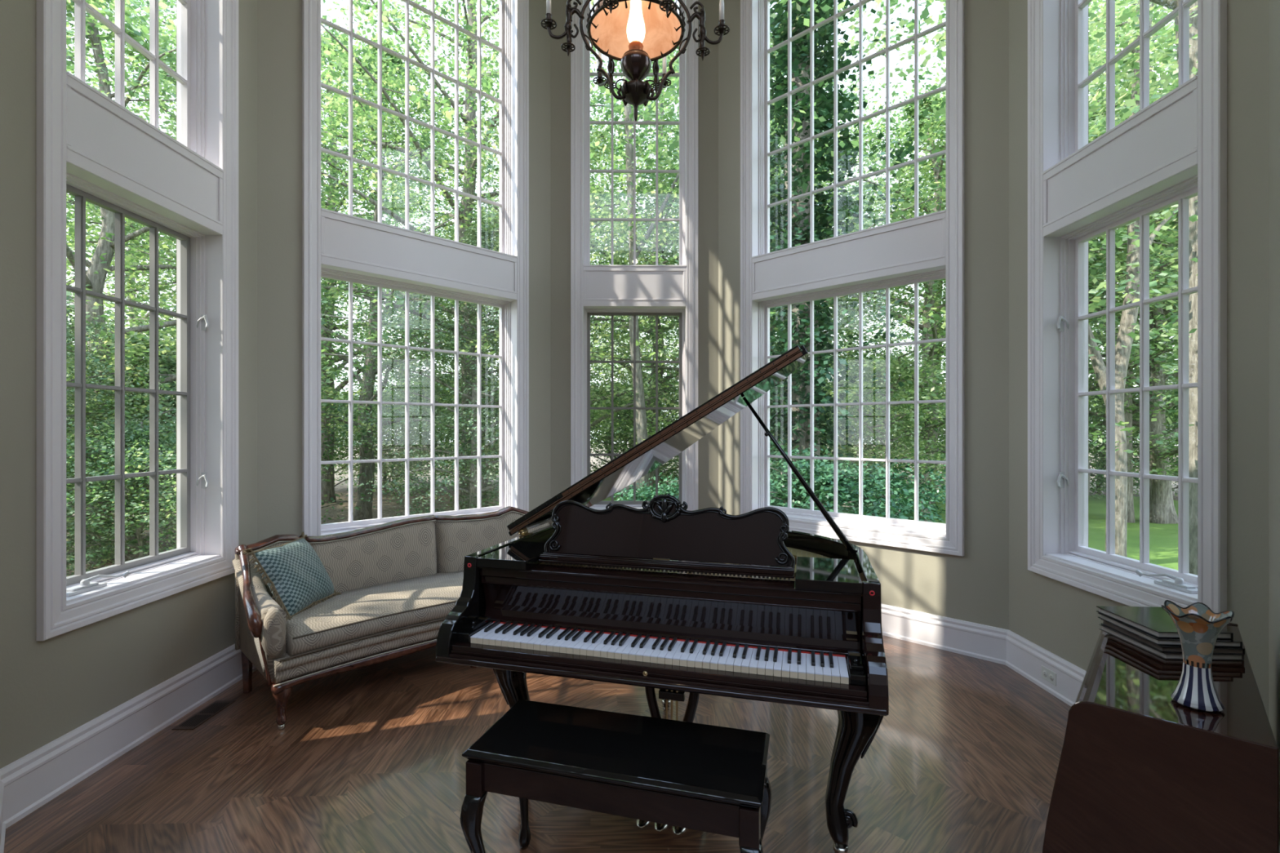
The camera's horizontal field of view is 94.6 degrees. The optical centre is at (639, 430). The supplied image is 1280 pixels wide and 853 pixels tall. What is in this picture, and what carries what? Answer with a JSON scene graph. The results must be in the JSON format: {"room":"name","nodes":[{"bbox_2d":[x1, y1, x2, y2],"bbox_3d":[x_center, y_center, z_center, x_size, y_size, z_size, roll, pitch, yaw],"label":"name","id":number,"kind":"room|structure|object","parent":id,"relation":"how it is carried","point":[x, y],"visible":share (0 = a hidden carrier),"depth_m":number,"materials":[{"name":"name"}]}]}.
{"room":"music room","nodes":[
{"label":"music room","id":0,"kind":"room"},
{"bbox_2d":[0,0,257,768],"bbox_3d":[-2.465,-1.675,2.878,0.259,6.250,1.693,0,0,0],"label":"wall","id":1,"kind":"structure","parent":0,"point":[50,688],"depth_m":2.27,"materials":[{"name":"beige paint"}]},
{"bbox_2d":[0,644,257,828],"bbox_3d":[-2.327,1.343,2.880,0.030,0.213,1.490,0,0,0],"label":"baseboard","id":2,"kind":"structure","parent":1,"relation":"attached to","point":[31,781],"depth_m":2.57,"materials":[{"name":"white paint"}]},
{"bbox_2d":[36,0,238,640],"bbox_3d":[-2.438,-1.731,2.849,0.266,5.094,1.124,0,0,0],"label":"window","id":3,"kind":"structure","parent":1,"relation":"in","point":[91,148],"depth_m":2.92,"materials":[{"name":"white paint"}]},
{"bbox_2d":[257,0,550,542],"bbox_3d":[-1.656,-1.675,4.505,0.245,6.250,2.428,0,0,45],"label":"wall","id":4,"kind":"structure","parent":0,"point":[279,22],"depth_m":3.74,"materials":[{"name":"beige paint"}]},
{"bbox_2d":[302,0,528,536],"bbox_3d":[-1.638,-1.731,4.486,0.257,5.094,1.728,0,0,45],"label":"window","id":5,"kind":"structure","parent":4,"relation":"in","point":[348,248],"depth_m":4.45,"materials":[{"name":"white paint"}]},
{"bbox_2d":[4,635,1071,852],"bbox_3d":[0.000,1.510,-0.364,10.400,0.120,11.671,0,0,0],"label":"floor","id":6,"kind":"structure","parent":0,"point":[965,757],"depth_m":2.46,"materials":[{"name":"brown wood"}]},
{"bbox_2d":[171,700,235,729],"bbox_3d":[-2.215,1.448,3.010,0.104,0.005,0.304,0,0,0],"label":"floor vent","id":7,"kind":"object","parent":6,"relation":"in","point":[196,720],"visible":1,"depth_m":3.00,"materials":[{"name":"brown metal"}]},
{"bbox_2d":[232,506,553,730],"bbox_3d":[-1.180,1.016,3.855,2.424,0.869,1.028,0,0,-38],"label":"sofa","id":8,"kind":"object","parent":6,"relation":"on","point":[397,581],"visible":0.56,"depth_m":3.35,"materials":[{"name":"fabric"}]},
{"bbox_2d":[242,532,342,620],"bbox_3d":[-1.925,0.823,3.315,0.257,0.432,0.605,0,0,-2],"label":"throw pillow","id":9,"kind":"object","parent":8,"relation":"on","point":[296,577],"visible":0.8,"depth_m":3.19,"materials":[{"name":"teal fabric"}]},
{"bbox_2d":[285,570,463,656],"bbox_3d":[-1.150,1.038,3.813,2.151,0.128,0.882,0,0,-38],"label":"seat cushion","id":10,"kind":"object","parent":8,"relation":"on","point":[370,609],"depth_m":3.31,"materials":[{"name":"fabric"}]},
{"bbox_2d":[460,699,771,852],"bbox_3d":[-0.059,1.198,1.808,0.886,0.496,0.376,0,0,16],"label":"piano bench","id":11,"kind":"object","parent":6,"relation":"on","point":[712,779],"visible":1,"depth_m":1.72,"materials":[{"name":"black paint"}]},
{"bbox_2d":[435,345,888,852],"bbox_3d":[0.214,0.567,2.557,1.475,1.766,1.582,0,0,16],"label":"grand piano","id":12,"kind":"object","parent":6,"relation":"on","point":[665,596],"visible":0.92,"depth_m":2.02,"materials":[{"name":"black paint"}]},
{"bbox_2d":[538,552,795,578],"bbox_3d":[0.098,0.473,2.177,0.914,0.027,0.248,0,0,16],"label":"shelf","id":13,"kind":"object","parent":12,"relation":"attached to","point":[731,566],"depth_m":2.07,"materials":[{"name":"black wood"}]},
{"bbox_2d":[846,546,857,551],"bbox_3d":[0.819,0.460,2.286,0.040,0.004,0.060,0,0,16],"label":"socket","id":14,"kind":"object","parent":12,"relation":"attached to","point":[848,548],"depth_m":2.26,"materials":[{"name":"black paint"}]},
{"bbox_2d":[1042,605,1279,852],"bbox_3d":[1.494,1.048,1.721,0.408,0.804,1.040,0,0,42],"label":"table","id":15,"kind":"object","parent":6,"relation":"on","point":[1140,770],"visible":0.93,"depth_m":1.35,"materials":[{"name":"brown wood"}]},
{"bbox_2d":[1098,624,1244,660],"bbox_3d":[1.600,0.641,1.796,0.215,0.017,0.255,0,0,2],"label":"book","id":16,"kind":"object","parent":15,"relation":"on","point":[1166,655],"visible":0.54,"depth_m":1.70,"materials":[{"name":"grey paper"}]},
{"bbox_2d":[1100,618,1244,654],"bbox_3d":[1.603,0.624,1.796,0.220,0.017,0.250,0,0,5],"label":"book","id":17,"kind":"object","parent":16,"relation":"on","point":[1162,648],"visible":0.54,"depth_m":1.68,"materials":[{"name":"black paper"}]},
{"bbox_2d":[1097,613,1242,647],"bbox_3d":[1.603,0.607,1.805,0.225,0.016,0.250,0,0,5],"label":"book","id":18,"kind":"object","parent":17,"relation":"on","point":[1233,642],"visible":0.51,"depth_m":1.70,"materials":[{"name":"black paper"}]},
{"bbox_2d":[1096,606,1233,639],"bbox_3d":[1.601,0.589,1.819,0.205,0.018,0.250,0,0,3],"label":"book","id":19,"kind":"object","parent":18,"relation":"on","point":[1154,621],"visible":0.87,"depth_m":1.81,"materials":[{"name":"black paper"}]},
{"bbox_2d":[1161,600,1234,711],"bbox_3d":[1.318,0.533,1.398,0.130,0.226,0.133,0,0,0],"label":"vase","id":20,"kind":"object","parent":15,"relation":"on","point":[1198,628],"visible":1,"depth_m":1.38,"materials":[{"name":"ceramic"}]},
{"bbox_2d":[550,0,718,509],"bbox_3d":[-0.050,-1.675,5.341,1.686,6.250,0.259,0,0,0],"label":"wall","id":21,"kind":"structure","parent":0,"point":[560,62],"depth_m":5.21,"materials":[{"name":"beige paint"}]},
{"bbox_2d":[570,0,697,511],"bbox_3d":[-0.048,-1.731,5.314,1.121,5.094,0.266,0,0,0],"label":"window","id":22,"kind":"structure","parent":21,"relation":"in","point":[596,290],"depth_m":5.21,"materials":[{"name":"white paint"}]},
{"bbox_2d":[718,0,1008,630],"bbox_3d":[1.576,-1.675,4.530,2.436,6.250,0.245,0,0,45],"label":"wall","id":23,"kind":"structure","parent":0,"point":[973,587],"depth_m":3.79,"materials":[{"name":"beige paint"}]},
{"bbox_2d":[740,0,964,556],"bbox_3d":[1.558,-1.731,4.511,1.728,5.094,0.257,0,0,45],"label":"window","id":24,"kind":"structure","parent":23,"relation":"in","point":[929,247],"depth_m":4.51,"materials":[{"name":"white paint"}]},
{"bbox_2d":[880,603,1008,665],"bbox_3d":[1.479,1.343,4.432,2.233,0.213,0.030,0,0,45],"label":"baseboard","id":25,"kind":"structure","parent":23,"relation":"attached to","point":[986,642],"depth_m":3.89,"materials":[{"name":"white paint"}]},
{"bbox_2d":[1008,0,1268,718],"bbox_3d":[2.416,-1.675,2.912,0.259,6.250,1.703,0,0,0],"label":"wall","id":26,"kind":"structure","parent":0,"point":[1061,619],"depth_m":2.29,"materials":[{"name":"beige paint"}]},
{"bbox_2d":[1005,630,1085,706],"bbox_3d":[2.278,1.343,2.910,0.030,0.213,1.500,0,0,0],"label":"baseboard","id":27,"kind":"structure","parent":26,"relation":"attached to","point":[1024,657],"depth_m":3.33,"materials":[{"name":"white paint"}]},
{"bbox_2d":[1041,665,1056,686],"bbox_3d":[2.266,1.360,3.275,0.012,0.070,0.116,0,0,0],"label":"electrical outlet","id":28,"kind":"object","parent":26,"relation":"attached to","point":[1050,676],"visible":1,"depth_m":3.27,"materials":[{"name":"white plastic"}]},
{"bbox_2d":[1048,674,1053,680],"bbox_3d":[2.262,1.360,3.250,0.002,0.034,0.034,0,0,0],"label":"socket","id":29,"kind":"object","parent":28,"relation":"attached to","point":[1051,676],"depth_m":3.25,"materials":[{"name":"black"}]},
{"bbox_2d":[1027,0,1226,613],"bbox_3d":[2.389,-1.731,2.877,0.266,5.094,1.131,0,0,0],"label":"window","id":30,"kind":"structure","parent":26,"relation":"in","point":[1172,151],"depth_m":2.99,"materials":[{"name":"white paint"}]},
{"bbox_2d":[1268,0,1279,844],"bbox_3d":[1.914,-1.675,1.593,0.245,6.250,1.552,0,0,45],"label":"wall","id":31,"kind":"structure","parent":0,"point":[1273,5],"depth_m":1.96,"materials":[{"name":"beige paint"}]},
{"bbox_3d":[0.000,-4.900,-0.365,10.400,0.200,11.671,0,0,0],"label":"ceiling","id":32,"kind":"structure","parent":0,"visible":0},
{"bbox_2d":[540,0,729,120],"bbox_3d":[-0.020,-3.162,2.900,0.924,3.273,0.983,0,0,-3],"label":"chandelier","id":33,"kind":"object","parent":32,"relation":"hanging from","point":[635,33],"visible":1,"depth_m":2.91,"materials":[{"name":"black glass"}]},
{"bbox_2d":[546,0,551,13],"bbox_3d":[-0.444,-2.095,2.878,0.025,0.140,0.025,0,0,-3],"label":"candle","id":34,"kind":"object","parent":33,"relation":"on","point":[548,2],"depth_m":2.87,"materials":[{"name":"white wax"}]},
{"bbox_2d":[597,51,601,71],"bbox_3d":[-0.227,-2.095,3.344,0.025,0.140,0.025,0,0,-3],"label":"candle","id":35,"kind":"object","parent":33,"relation":"on","point":[599,53],"depth_m":3.34,"materials":[{"name":"white wax"}]},
{"bbox_2d":[662,56,666,74],"bbox_3d":[0.140,-2.095,3.363,0.025,0.140,0.025,0,0,-3],"label":"candle","id":36,"kind":"object","parent":33,"relation":"on","point":[664,62],"depth_m":3.35,"materials":[{"name":"white wax"}]},
{"bbox_2d":[719,0,724,20],"bbox_3d":[0.404,-2.095,2.922,0.025,0.140,0.025,0,0,-3],"label":"candle","id":37,"kind":"object","parent":33,"relation":"on","point":[722,2],"depth_m":2.91,"materials":[{"name":"white wax"}]},
{"label":"outside","id":38,"kind":"structure","parent":0,"visible":0},
{"bbox_2d":[66,443,1177,577],"bbox_3d":[0.000,2.150,30.000,140.000,0.300,120.000,0,0,0],"label":"lawn","id":39,"kind":"structure","parent":38,"point":[1163,538],"depth_m":14.41,"materials":[{"name":"green plant"}]},
{"bbox_2d":[66,276,175,575],"bbox_3d":[-7.536,0.027,7.406,3.227,4.051,3.342,0,0,2],"label":"tree","id":40,"kind":"object","parent":39,"relation":"on","point":[68,333],"visible":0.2,"depth_m":7.66,"materials":[{"name":"green plant"}]},
{"bbox_2d":[66,70,176,376],"bbox_3d":[-12.780,-2.826,12.693,9.906,9.922,8.722,0,0,19],"label":"tree","id":41,"kind":"object","parent":39,"relation":"on","point":[90,242],"visible":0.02,"depth_m":12.93,"materials":[{"name":"green plant"}]},
{"bbox_2d":[66,355,176,569],"bbox_3d":[-9.568,0.353,10.038,6.198,3.693,6.685,0,0,-32],"label":"shrub","id":42,"kind":"object","parent":39,"relation":"on","point":[104,560],"visible":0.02,"depth_m":9.12,"materials":[{"name":"green plant"}]},
{"bbox_2d":[66,195,176,340],"bbox_3d":[-16.950,-3.918,18.868,11.488,12.141,11.606,0,0,-23],"label":"tree","id":43,"kind":"object","parent":39,"relation":"on","point":[134,278],"visible":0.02,"depth_m":19.05,"materials":[{"name":"green plant"}]},
{"bbox_2d":[66,408,327,577],"bbox_3d":[-6.715,0.921,7.883,4.378,2.418,4.059,0,0,-7],"label":"shrub","id":44,"kind":"object","parent":39,"relation":"on","point":[132,433],"visible":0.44,"depth_m":7.45,"materials":[{"name":"green plant"}]},
{"bbox_2d":[66,352,395,533],"bbox_3d":[-8.267,0.293,10.882,6.927,3.826,6.422,0,0,17],"label":"shrub","id":45,"kind":"object","parent":39,"relation":"on","point":[144,397],"visible":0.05,"depth_m":10.58,"materials":[{"name":"green plant"}]},
{"bbox_2d":[66,301,401,546],"bbox_3d":[-8.654,0.105,9.945,7.130,4.248,7.691,0,0,23],"label":"tree","id":46,"kind":"object","parent":39,"relation":"on","point":[132,341],"visible":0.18,"depth_m":9.25,"materials":[{"name":"green plant"}]},
{"bbox_2d":[66,0,459,564],"bbox_3d":[-8.383,-2.557,8.847,9.353,9.369,8.236,0,0,-43],"label":"tree","id":47,"kind":"object","parent":39,"relation":"on","point":[100,265],"visible":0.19,"depth_m":9.01,"materials":[{"name":"green plant"}]},
{"bbox_2d":[66,0,461,351],"bbox_3d":[-10.428,-5.327,15.229,13.286,14.935,9.989,0,0,4],"label":"tree","id":48,"kind":"object","parent":39,"relation":"on","point":[166,2],"visible":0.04,"depth_m":14.52,"materials":[{"name":"green plant"}]},
{"bbox_2d":[86,22,499,503],"bbox_3d":[-8.374,-4.434,16.329,11.500,13.096,10.433,0,0,-40],"label":"tree","id":49,"kind":"object","parent":39,"relation":"on","point":[329,486],"visible":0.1,"depth_m":16.14,"materials":[{"name":"green plant"}]},
{"bbox_2d":[66,8,604,520],"bbox_3d":[-6.107,-3.436,13.931,10.661,11.152,10.552,0,0,3],"label":"tree","id":50,"kind":"object","parent":39,"relation":"on","point":[365,512],"visible":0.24,"depth_m":12.86,"materials":[{"name":"green plant"}]},
{"bbox_2d":[85,0,679,510],"bbox_3d":[-4.011,-4.418,12.217,11.639,13.083,8.750,0,0,-25],"label":"tree","id":51,"kind":"object","parent":39,"relation":"on","point":[469,19],"visible":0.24,"depth_m":11.16,"materials":[{"name":"green plant"}]},
{"bbox_2d":[333,386,431,488],"bbox_3d":[-10.252,0.294,19.035,6.419,3.825,6.924,0,0,36],"label":"shrub","id":52,"kind":"object","parent":39,"relation":"on","point":[342,472],"visible":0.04,"depth_m":19.31,"materials":[{"name":"green plant"}]},
{"bbox_2d":[333,384,459,497],"bbox_3d":[-8.876,0.252,20.291,6.579,3.920,7.096,0,0,-22],"label":"shrub","id":53,"kind":"object","parent":39,"relation":"on","point":[397,468],"visible":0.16,"depth_m":19.07,"materials":[{"name":"green plant"}]},
{"bbox_2d":[322,179,494,478],"bbox_3d":[-9.739,-4.083,24.779,11.030,12.400,8.293,0,0,44],"label":"tree","id":54,"kind":"object","parent":39,"relation":"on","point":[398,192],"visible":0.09,"depth_m":23.95,"materials":[{"name":"green plant"}]},
{"bbox_2d":[334,368,499,491],"bbox_3d":[-7.058,0.028,20.648,8.004,4.421,7.420,0,0,8],"label":"shrub","id":55,"kind":"object","parent":39,"relation":"on","point":[412,382],"visible":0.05,"depth_m":19.28,"materials":[{"name":"green plant"}]},
{"bbox_2d":[321,221,595,517],"bbox_3d":[-2.936,-0.841,10.533,4.813,5.834,4.647,0,0,-36],"label":"tree","id":56,"kind":"object","parent":39,"relation":"on","point":[473,419],"visible":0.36,"depth_m":10.32,"materials":[{"name":"green plant"}]},
{"bbox_2d":[343,367,596,496],"bbox_3d":[-5.423,0.021,19.613,8.034,4.438,7.448,0,0,43],"label":"shrub","id":57,"kind":"object","parent":39,"relation":"on","point":[396,433],"visible":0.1,"depth_m":18.31,"materials":[{"name":"green plant"}]},
{"bbox_2d":[321,209,628,497],"bbox_3d":[-4.533,-2.228,17.683,8.678,8.692,7.641,0,0,-1],"label":"tree","id":58,"kind":"object","parent":39,"relation":"on","point":[482,387],"visible":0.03,"depth_m":17.25,"materials":[{"name":"green plant"}]},
{"bbox_2d":[342,107,679,478],"bbox_3d":[-1.639,-2.329,12.277,7.824,8.900,8.886,0,0,7],"label":"tree","id":59,"kind":"object","parent":39,"relation":"on","point":[599,152],"visible":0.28,"depth_m":11.43,"materials":[{"name":"green plant"}]},
{"bbox_2d":[437,174,679,453],"bbox_3d":[-1.450,-3.217,20.733,10.128,10.704,10.232,0,0,3],"label":"tree","id":60,"kind":"object","parent":39,"relation":"on","point":[598,244],"visible":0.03,"depth_m":19.80,"materials":[{"name":"green plant"}]},
{"bbox_2d":[493,377,679,498],"bbox_3d":[-0.760,0.224,18.819,7.210,3.983,6.684,0,0,-42],"label":"shrub","id":61,"kind":"object","parent":39,"relation":"on","point":[607,440],"visible":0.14,"depth_m":17.80,"materials":[{"name":"green plant"}]},
{"bbox_2d":[590,373,679,487],"bbox_3d":[0.578,0.141,19.603,6.993,4.167,7.544,0,0,-3],"label":"shrub","id":62,"kind":"object","parent":39,"relation":"on","point":[666,384],"visible":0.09,"depth_m":18.30,"materials":[{"name":"green plant"}]},
{"bbox_2d":[590,264,679,451],"bbox_3d":[-0.471,-2.651,26.132,9.546,9.562,8.406,0,0,-3],"label":"tree","id":63,"kind":"object","parent":39,"relation":"on","point":[627,264],"visible":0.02,"depth_m":25.96,"materials":[{"name":"green plant"}]},
{"bbox_2d":[335,0,946,492],"bbox_3d":[0.059,-4.015,11.007,10.788,12.230,9.305,0,0,0],"label":"tree","id":64,"kind":"object","parent":39,"relation":"on","point":[626,111],"visible":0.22,"depth_m":10.24,"materials":[{"name":"green plant"}]},
{"bbox_2d":[608,472,679,501],"bbox_3d":[0.291,1.367,7.942,2.737,1.595,2.677,0,0,1],"label":"rhododendron","id":65,"kind":"object","parent":39,"relation":"on","point":[647,494],"visible":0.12,"depth_m":7.87,"materials":[{"name":"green plant"}]},
{"bbox_2d":[437,46,893,489],"bbox_3d":[0.424,-4.110,15.808,9.906,12.435,10.920,0,0,-37],"label":"tree","id":66,"kind":"object","parent":39,"relation":"on","point":[670,57],"visible":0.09,"depth_m":15.30,"materials":[{"name":"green plant"}]},
{"bbox_2d":[590,160,778,395],"bbox_3d":[1.741,-3.677,19.939,9.204,11.554,10.146,0,0,-40],"label":"tree","id":67,"kind":"object","parent":39,"relation":"on","point":[677,161],"visible":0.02,"depth_m":19.89,"materials":[{"name":"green plant"}]},
{"bbox_2d":[590,142,942,478],"bbox_3d":[2.115,-2.102,12.990,8.418,8.432,7.412,0,0,-1],"label":"tree","id":68,"kind":"object","parent":39,"relation":"on","point":[643,254],"visible":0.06,"depth_m":12.49,"materials":[{"name":"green plant"}]},
{"bbox_2d":[590,76,946,493],"bbox_3d":[2.921,-3.436,15.785,10.552,11.152,10.661,0,0,18],"label":"tree","id":69,"kind":"object","parent":39,"relation":"on","point":[874,102],"visible":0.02,"depth_m":13.53,"materials":[{"name":"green plant"}]},
{"bbox_2d":[608,42,946,487],"bbox_3d":[3.952,-5.033,17.776,9.588,14.336,12.753,0,0,7],"label":"tree","id":70,"kind":"object","parent":39,"relation":"on","point":[771,44],"visible":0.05,"depth_m":16.88,"materials":[{"name":"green plant"}]},
{"bbox_2d":[769,397,877,461],"bbox_3d":[5.188,0.085,21.732,7.205,4.293,7.772,0,0,-20],"label":"shrub","id":71,"kind":"object","parent":39,"relation":"on","point":[771,397],"visible":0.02,"depth_m":20.90,"materials":[{"name":"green plant"}]},
{"bbox_2d":[769,0,924,507],"bbox_3d":[2.401,-3.277,8.584,2.970,10.762,3.183,0,0,0],"label":"tree","id":72,"kind":"object","parent":39,"relation":"on","point":[824,65],"visible":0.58,"depth_m":8.27,"materials":[{"name":"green plant"}]},
{"bbox_2d":[769,327,946,523],"bbox_3d":[4.524,0.196,10.634,5.321,3.820,5.641,0,0,26],"label":"tree","id":73,"kind":"object","parent":39,"relation":"on","point":[897,369],"visible":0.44,"depth_m":10.28,"materials":[{"name":"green plant"}]},
{"bbox_2d":[769,443,946,523],"bbox_3d":[2.254,1.184,7.423,3.532,2.058,3.454,0,0,33],"label":"bush","id":74,"kind":"object","parent":39,"relation":"on","point":[823,476],"visible":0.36,"depth_m":7.04,"materials":[{"name":"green plant"}]},
{"bbox_2d":[784,387,938,475],"bbox_3d":[6.007,0.314,19.786,6.843,3.780,6.344,0,0,5],"label":"shrub","id":75,"kind":"object","parent":39,"relation":"on","point":[843,433],"visible":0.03,"depth_m":18.75,"materials":[{"name":"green plant"}]},
{"bbox_2d":[786,453,946,523],"bbox_3d":[3.308,1.265,8.686,3.109,1.853,3.179,0,0,20],"label":"rhododendron","id":76,"kind":"object","parent":39,"relation":"on","point":[904,475],"visible":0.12,"depth_m":8.07,"materials":[{"name":"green plant"}]},
{"bbox_2d":[821,217,943,453],"bbox_3d":[9.075,-3.521,24.808,9.867,11.237,8.952,0,0,-14],"label":"tree","id":77,"kind":"object","parent":39,"relation":"on","point":[895,323],"visible":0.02,"depth_m":24.19,"materials":[{"name":"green plant"}]},
{"bbox_2d":[820,378,946,482],"bbox_3d":[8.300,-0.017,21.118,7.588,4.522,8.186,0,0,41],"label":"shrub","id":78,"kind":"object","parent":39,"relation":"on","point":[855,379],"visible":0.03,"depth_m":20.25,"materials":[{"name":"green plant"}]},
{"bbox_2d":[848,381,946,483],"bbox_3d":[9.823,0.220,20.675,7.225,3.991,6.698,0,0,43],"label":"shrub","id":79,"kind":"object","parent":39,"relation":"on","point":[942,405],"visible":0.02,"depth_m":20.09,"materials":[{"name":"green plant"}]},
{"bbox_2d":[769,62,1177,522],"bbox_3d":[5.984,-2.557,12.638,8.236,9.369,9.353,0,0,-7],"label":"tree","id":80,"kind":"object","parent":39,"relation":"on","point":[927,124],"visible":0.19,"depth_m":12.01,"materials":[{"name":"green plant"}]},
{"bbox_2d":[769,0,1197,557],"bbox_3d":[7.281,-3.720,8.628,10.514,11.639,8.962,0,0,20],"label":"tree","id":81,"kind":"object","parent":39,"relation":"on","point":[1124,345],"visible":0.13,"depth_m":8.65,"materials":[{"name":"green plant"}]},
{"bbox_2d":[773,0,1197,575],"bbox_3d":[6.327,-4.545,8.213,10.418,13.290,10.839,0,0,0],"label":"tree","id":82,"kind":"object","parent":39,"relation":"on","point":[1171,4],"visible":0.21,"depth_m":7.54,"materials":[{"name":"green plant"}]},
{"bbox_2d":[822,143,1158,503],"bbox_3d":[8.547,-2.917,16.536,9.546,10.088,9.644,0,0,-26],"label":"tree","id":83,"kind":"object","parent":39,"relation":"on","point":[908,326],"visible":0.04,"depth_m":16.21,"materials":[{"name":"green plant"}]},
{"bbox_2d":[851,0,1177,524],"bbox_3d":[11.814,-5.158,12.680,12.980,14.590,9.758,0,0,1],"label":"tree","id":84,"kind":"object","parent":39,"relation":"on","point":[1173,518],"visible":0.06,"depth_m":12.85,"materials":[{"name":"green plant"}]},
{"bbox_2d":[865,8,1177,401],"bbox_3d":[12.086,-4.415,16.570,10.402,13.057,11.466,0,0,9],"label":"tree","id":85,"kind":"object","parent":39,"relation":"on","point":[1171,10],"visible":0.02,"depth_m":14.48,"materials":[{"name":"green plant"}]},
{"bbox_2d":[871,74,1177,493],"bbox_3d":[14.882,-4.245,19.059,11.162,12.711,10.126,0,0,-13],"label":"tree","id":86,"kind":"object","parent":39,"relation":"on","point":[1166,74],"visible":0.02,"depth_m":18.72,"materials":[{"name":"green plant"}]},
{"bbox_2d":[874,0,1177,523],"bbox_3d":[9.884,-3.851,13.438,9.784,11.903,8.235,0,0,0],"label":"tree","id":87,"kind":"object","parent":39,"relation":"on","point":[1128,416],"visible":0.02,"depth_m":12.76,"materials":[{"name":"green plant"}]},
{"bbox_2d":[877,88,1177,491],"bbox_3d":[10.474,-2.808,13.999,8.690,9.885,9.869,0,0,7],"label":"tree","id":88,"kind":"object","parent":39,"relation":"on","point":[1135,410],"visible":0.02,"depth_m":12.64,"materials":[{"name":"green plant"}]},
{"bbox_2d":[889,83,1177,524],"bbox_3d":[11.320,-2.557,12.594,8.236,9.369,9.353,0,0,-33],"label":"tree","id":89,"kind":"object","parent":39,"relation":"on","point":[1159,507],"visible":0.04,"depth_m":12.64,"materials":[{"name":"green plant"}]},
{"bbox_2d":[1088,385,1177,501],"bbox_3d":[14.803,0.332,16.907,6.769,3.739,6.275,0,0,-6],"label":"shrub","id":90,"kind":"object","parent":39,"relation":"on","point":[1170,393],"visible":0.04,"depth_m":16.85,"materials":[{"name":"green plant"}]},
{"bbox_2d":[1088,377,1177,503],"bbox_3d":[14.393,0.236,18.334,6.638,3.956,7.161,0,0,-1],"label":"shrub","id":91,"kind":"object","parent":39,"relation":"on","point":[1098,489],"visible":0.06,"depth_m":17.43,"materials":[{"name":"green plant"}]},
{"bbox_2d":[1088,22,1177,443],"bbox_3d":[14.166,-3.920,13.432,11.612,12.147,11.493,0,0,41],"label":"tree","id":92,"kind":"object","parent":39,"relation":"on","point":[1128,24],"visible":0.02,"depth_m":12.57,"materials":[{"name":"green plant"}]},
{"bbox_2d":[1093,250,1177,460],"bbox_3d":[17.776,-2.944,18.447,10.147,10.164,8.934,0,0,-17],"label":"tree","id":93,"kind":"object","parent":39,"relation":"on","point":[1171,251],"visible":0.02,"depth_m":18.33,"materials":[{"name":"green plant"}]},
{"bbox_2d":[1133,398,1177,496],"bbox_3d":[16.700,0.325,16.836,6.798,3.755,6.302,0,0,23],"label":"shrub","id":94,"kind":"object","parent":39,"relation":"on","point":[1136,398],"visible":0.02,"depth_m":17.46,"materials":[{"name":"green plant"}]},
{"bbox_3d":[-1.941,-1.675,1.540,1.278,6.250,1.191,0,0,0],"label":"wall","id":95,"kind":"structure","parent":0,"visible":0},
{"bbox_2d":[0,775,5,852],"bbox_3d":[-1.808,1.343,1.638,1.450,0.213,0.030,0,0,45],"label":"baseboard","id":96,"kind":"structure","parent":95,"relation":"attached to","point":[2,826],"depth_m":2.07,"materials":[{"name":"white paint"}]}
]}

